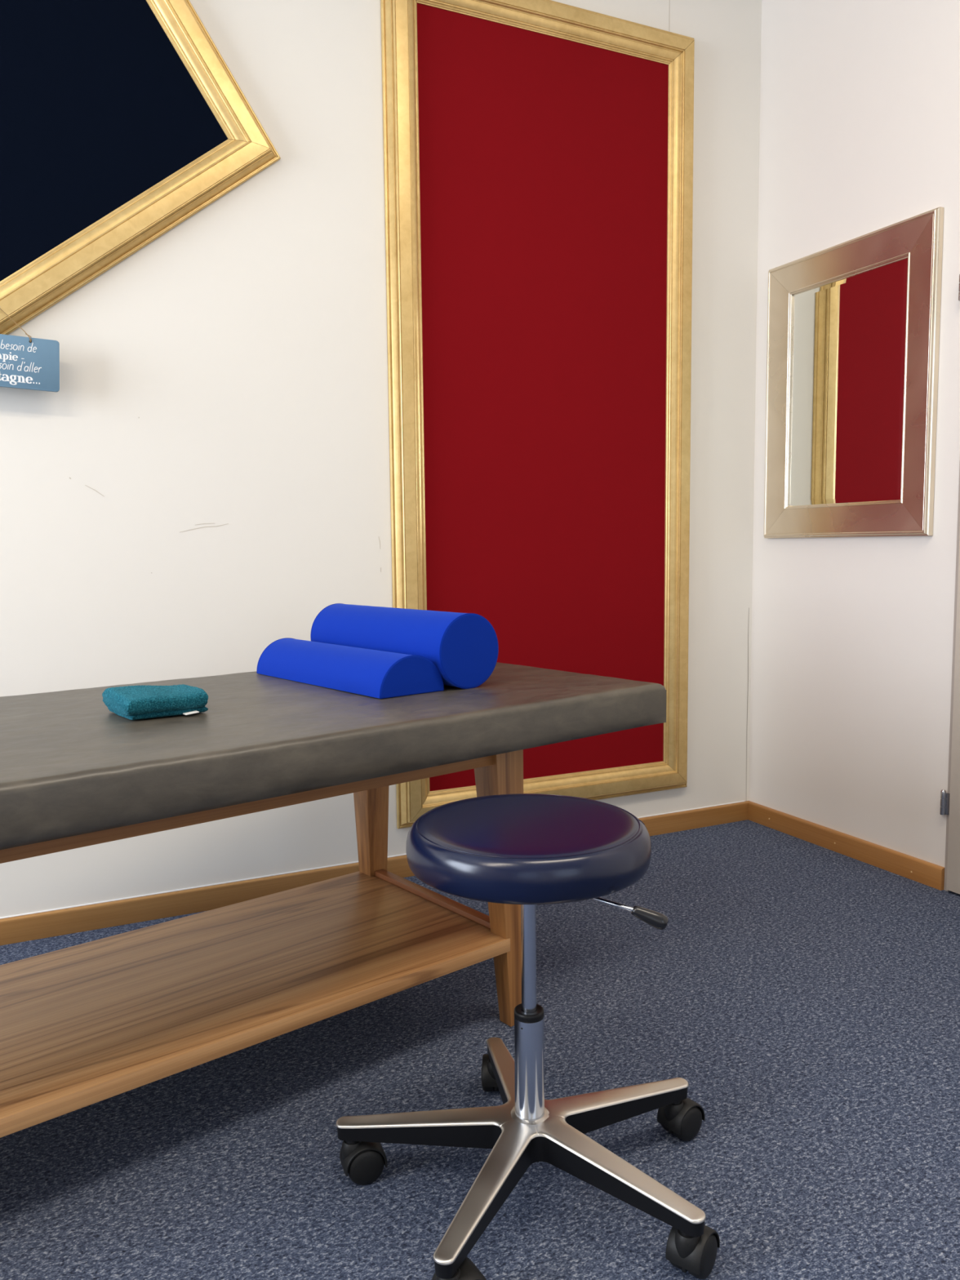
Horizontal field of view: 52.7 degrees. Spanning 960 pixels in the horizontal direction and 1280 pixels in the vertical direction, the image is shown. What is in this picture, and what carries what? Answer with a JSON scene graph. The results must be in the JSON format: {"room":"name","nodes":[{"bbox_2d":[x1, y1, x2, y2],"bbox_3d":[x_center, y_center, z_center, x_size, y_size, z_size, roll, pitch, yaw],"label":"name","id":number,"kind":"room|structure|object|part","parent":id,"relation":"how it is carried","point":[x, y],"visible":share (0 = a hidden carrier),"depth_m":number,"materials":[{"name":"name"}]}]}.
{"room":"physiotherapy treatment room","nodes":[
{"label":"physiotherapy treatment room","id":0,"kind":"room"},
{"bbox_2d":[0,0,761,919],"bbox_3d":[-1.375,-0.757,2.135,5.200,3.000,0.103,-3,6,-25],"label":"wall","id":1,"kind":"structure","parent":0,"point":[206,474],"depth_m":2.49,"materials":[{"name":"beige paint"}]},
{"bbox_2d":[0,0,280,334],"bbox_3d":[-1.203,-1.241,2.095,1.565,1.634,0.040,-3,6,-25],"label":"picture frame","id":2,"kind":"object","parent":1,"relation":"attached to","point":[122,121],"visible":1,"depth_m":2.26,"materials":[{"name":"gold metal"}]},
{"bbox_2d":[0,308,59,391],"bbox_3d":[-1.077,-0.655,2.173,0.249,0.183,0.027,-3,6,-24],"label":"hanging sign","id":3,"kind":"object","parent":2,"relation":"hanging from","point":[28,362],"visible":1,"depth_m":2.19,"materials":[{"name":"blue metal"}]},
{"bbox_3d":[-1.210,-1.243,2.109,1.314,1.364,0.008,-3,6,-25],"label":"felt panel","id":4,"kind":"part","parent":2,"relation":"part of","materials":[{"name":"black fabric"}]},
{"bbox_3d":[-0.944,-0.828,2.259,0.999,0.774,0.040,-3,6,-25],"label":"frame rail","id":5,"kind":"part","parent":2,"relation":"part of","materials":[{"name":"gold metal"}]},
{"bbox_3d":[-0.768,-1.640,2.268,0.591,0.884,0.040,-3,6,-25],"label":"frame rail","id":6,"kind":"part","parent":2,"relation":"part of","materials":[{"name":"gold metal"}]},
{"bbox_2d":[0,800,748,945],"bbox_3d":[-1.335,0.709,2.230,5.000,0.061,0.014,-3,6,-25],"label":"baseboard","id":7,"kind":"structure","parent":1,"relation":"attached to","point":[28,927],"depth_m":2.51,"materials":[{"name":"brown wood"}]},
{"bbox_2d":[380,0,694,828],"bbox_3d":[0.215,-0.646,2.834,1.009,2.323,0.040,-3,6,-25],"label":"picture frame","id":8,"kind":"object","parent":1,"relation":"attached to","point":[538,154],"visible":0.97,"depth_m":2.82,"materials":[{"name":"red fabric"}]},
{"bbox_3d":[-0.196,-0.623,2.638,0.098,2.322,0.040,-3,6,-25],"label":"frame rail","id":9,"kind":"part","parent":8,"relation":"part of","materials":[{"name":"gold metal"}]},
{"bbox_3d":[0.228,0.461,2.943,1.008,0.098,0.040,-3,6,-25],"label":"frame rail","id":10,"kind":"part","parent":8,"relation":"part of","materials":[{"name":"gold metal"}]},
{"bbox_3d":[0.203,-1.754,2.725,1.008,0.098,0.040,-3,6,-25],"label":"frame rail","id":11,"kind":"part","parent":8,"relation":"part of","materials":[{"name":"gold metal"}]},
{"bbox_3d":[0.626,-0.670,3.030,0.098,2.322,0.040,-3,6,-25],"label":"frame rail","id":12,"kind":"part","parent":8,"relation":"part of","materials":[{"name":"gold metal"}]},
{"bbox_2d":[0,819,959,1279],"bbox_3d":[-0.257,0.998,-0.001,5.200,0.100,5.200,-3,6,-25],"label":"floor","id":13,"kind":"structure","parent":0,"point":[805,995],"depth_m":1.61,"materials":[{"name":"blue carpet"}]},
{"bbox_2d":[0,662,666,1137],"bbox_3d":[-0.640,0.459,1.629,2.004,0.661,0.778,-5,7,-39],"label":"massage table","id":14,"kind":"object","parent":13,"relation":"on","point":[82,1025],"visible":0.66,"depth_m":1.63,"materials":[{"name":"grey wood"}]},
{"bbox_2d":[102,684,208,719],"bbox_3d":[-0.548,0.101,1.641,0.139,0.046,0.143,-5,7,-37],"label":"folded towel","id":15,"kind":"object","parent":14,"relation":"on","point":[129,702],"visible":1,"depth_m":1.60,"materials":[{"name":"teal fabric"}]},
{"bbox_3d":[-0.487,0.254,1.427,1.324,0.056,0.024,-5,7,-39],"label":"rail","id":16,"kind":"part","parent":14,"relation":"part of","materials":[{"name":"brown wood"}]},
{"bbox_2d":[0,871,510,1137],"bbox_3d":[-0.637,0.621,1.646,1.372,0.026,0.526,-5,7,-39],"label":"shelf","id":17,"kind":"object","parent":14,"relation":"attached to","point":[82,1025],"depth_m":1.71,"materials":[{"name":"brown wood"}]},
{"bbox_2d":[0,662,666,849],"bbox_3d":[-0.643,0.170,1.600,2.004,0.080,0.779,-5,7,-39],"label":"cushion","id":18,"kind":"object","parent":14,"relation":"on","point":[70,765],"depth_m":1.51,"materials":[{"name":"grey leather"}]},
{"bbox_2d":[256,637,444,698],"bbox_3d":[-0.282,0.049,2.002,0.149,0.074,0.490,-5,7,-39],"label":"bolster","id":19,"kind":"object","parent":14,"relation":"on","point":[380,674],"visible":1,"depth_m":1.88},
{"bbox_3d":[-0.251,0.435,2.243,0.071,0.581,0.076,-5,7,-39],"label":"leg","id":20,"kind":"part","parent":14,"relation":"part of","materials":[{"name":"brown wood"}]},
{"bbox_2d":[310,603,498,688],"bbox_3d":[-0.174,0.005,2.068,0.148,0.147,0.488,-5,7,-39],"label":"bolster","id":21,"kind":"object","parent":14,"relation":"on","point":[464,647],"visible":0.7,"depth_m":1.91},
{"bbox_3d":[-0.098,0.571,2.090,0.024,0.045,0.464,-5,7,-39],"label":"cross rail","id":22,"kind":"part","parent":14,"relation":"part of","materials":[{"name":"brown wood"}]},
{"bbox_3d":[0.035,0.466,1.899,0.071,0.581,0.076,-5,7,-39],"label":"leg","id":23,"kind":"part","parent":14,"relation":"part of","materials":[{"name":"brown wood"}]},
{"bbox_2d":[335,793,719,1279],"bbox_3d":[0.094,0.526,1.419,0.560,0.552,0.560,-3,6,-25],"label":"stool","id":24,"kind":"object","parent":13,"relation":"on","point":[528,851],"visible":1,"depth_m":1.33,"materials":[{"name":"blue plastic"}]},
{"bbox_3d":[-0.190,0.733,1.440,0.020,0.035,0.020,-3,6,-19],"label":"stem","id":25,"kind":"part","parent":24,"relation":"part of","materials":[{"name":"black plastic"}]},
{"bbox_2d":[339,1140,387,1176],"bbox_3d":[-0.174,0.767,1.449,0.064,0.050,0.047,-3,6,-19],"label":"caster","id":26,"kind":"object","parent":24,"relation":"attached to","point":[357,1157],"depth_m":1.43,"materials":[{"name":"black plastic"}]},
{"bbox_2d":[431,1256,486,1279],"bbox_3d":[-0.024,0.791,1.190,0.064,0.050,0.047,-4,7,-30],"label":"caster","id":27,"kind":"object","parent":24,"relation":"attached to","point":[465,1269],"depth_m":1.18,"materials":[{"name":"black plastic"}]},
{"bbox_2d":[481,1053,497,1090],"bbox_3d":[0.028,0.742,1.678,0.047,0.050,0.064,0,6,2],"label":"caster wheel","id":28,"kind":"object","parent":24,"relation":"attached to","point":[488,1079],"depth_m":1.65,"materials":[{"name":"black plastic"}]},
{"bbox_3d":[0.068,0.285,1.367,0.343,0.062,0.343,-3,6,-25],"label":"seat","id":29,"kind":"part","parent":24,"relation":"part of","materials":[{"name":"blue leather"}]},
{"bbox_3d":[0.139,0.341,1.295,0.166,0.012,0.021,5,8,45],"label":"lever","id":30,"kind":"part","parent":24,"relation":"part of","materials":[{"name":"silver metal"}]},
{"bbox_2d":[657,1097,705,1134],"bbox_3d":[0.320,0.752,1.544,0.064,0.050,0.047,-5,7,-37],"label":"caster","id":31,"kind":"object","parent":24,"relation":"attached to","point":[679,1115],"depth_m":1.52,"materials":[{"name":"black plastic"}]},
{"bbox_3d":[0.266,0.747,1.241,0.020,0.035,0.020,4,7,38],"label":"stem","id":32,"kind":"part","parent":24,"relation":"part of","materials":[{"name":"black plastic"}]},
{"bbox_2d":[665,1225,719,1274],"bbox_3d":[0.276,0.781,1.257,0.047,0.050,0.064,4,7,38],"label":"caster","id":33,"kind":"object","parent":24,"relation":"attached to","point":[695,1252],"depth_m":1.23,"materials":[{"name":"black plastic"}]},
{"bbox_2d":[748,0,959,866],"bbox_3d":[2.025,-0.678,0.942,0.100,3.000,5.000,-3,6,-25],"label":"wall","id":34,"kind":"structure","parent":0,"point":[852,637],"depth_m":2.80,"materials":[{"name":"beige paint"}]},
{"bbox_2d":[747,800,944,890],"bbox_3d":[1.077,0.611,2.958,0.014,0.061,0.776,-3,6,-25],"label":"baseboard","id":35,"kind":"structure","parent":34,"relation":"attached to","point":[912,868],"depth_m":2.89,"materials":[{"name":"brown wood"}]},
{"bbox_2d":[764,206,943,537],"bbox_3d":[1.056,-0.724,2.825,0.024,0.843,0.630,-3,6,-25],"label":"wall mirror","id":36,"kind":"object","parent":34,"relation":"attached to","point":[853,325],"visible":1,"depth_m":2.78,"materials":[{"name":"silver metal"}]},
{"bbox_3d":[0.942,-0.746,3.063,0.024,0.843,0.100,-3,6,-25],"label":"frame rail","id":37,"kind":"part","parent":36,"relation":"part of","materials":[{"name":"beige metal"}]},
{"bbox_3d":[1.060,-0.354,2.861,0.024,0.100,0.629,-3,6,-25],"label":"frame rail","id":38,"kind":"part","parent":36,"relation":"part of","materials":[{"name":"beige metal"}]},
{"bbox_2d":[788,257,907,506],"bbox_3d":[1.063,-0.724,2.828,0.006,0.650,0.436,-3,6,-25],"label":"mirror glass","id":39,"kind":"object","parent":36,"relation":"on","point":[848,328],"depth_m":2.80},
{"bbox_3d":[1.052,-1.093,2.788,0.024,0.100,0.629,-3,6,-25],"label":"frame rail","id":40,"kind":"part","parent":36,"relation":"part of","materials":[{"name":"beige metal"}]},
{"bbox_3d":[1.171,-0.701,2.587,0.024,0.843,0.100,-3,6,-25],"label":"frame rail","id":41,"kind":"part","parent":36,"relation":"part of","materials":[{"name":"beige metal"}]},
{"bbox_2d":[939,274,959,894],"bbox_3d":[1.474,-0.316,2.121,0.121,2.060,0.934,-3,6,-25],"label":"door","id":42,"kind":"structure","parent":34,"relation":"in","point":[949,801],"depth_m":2.55,"materials":[{"name":"grey paint"}]},
{"bbox_3d":[1.484,-0.316,2.120,0.103,2.060,0.923,-3,6,-25],"label":"frame","id":43,"kind":"part","parent":42,"relation":"part of","materials":[{"name":"grey paint"}]}
]}

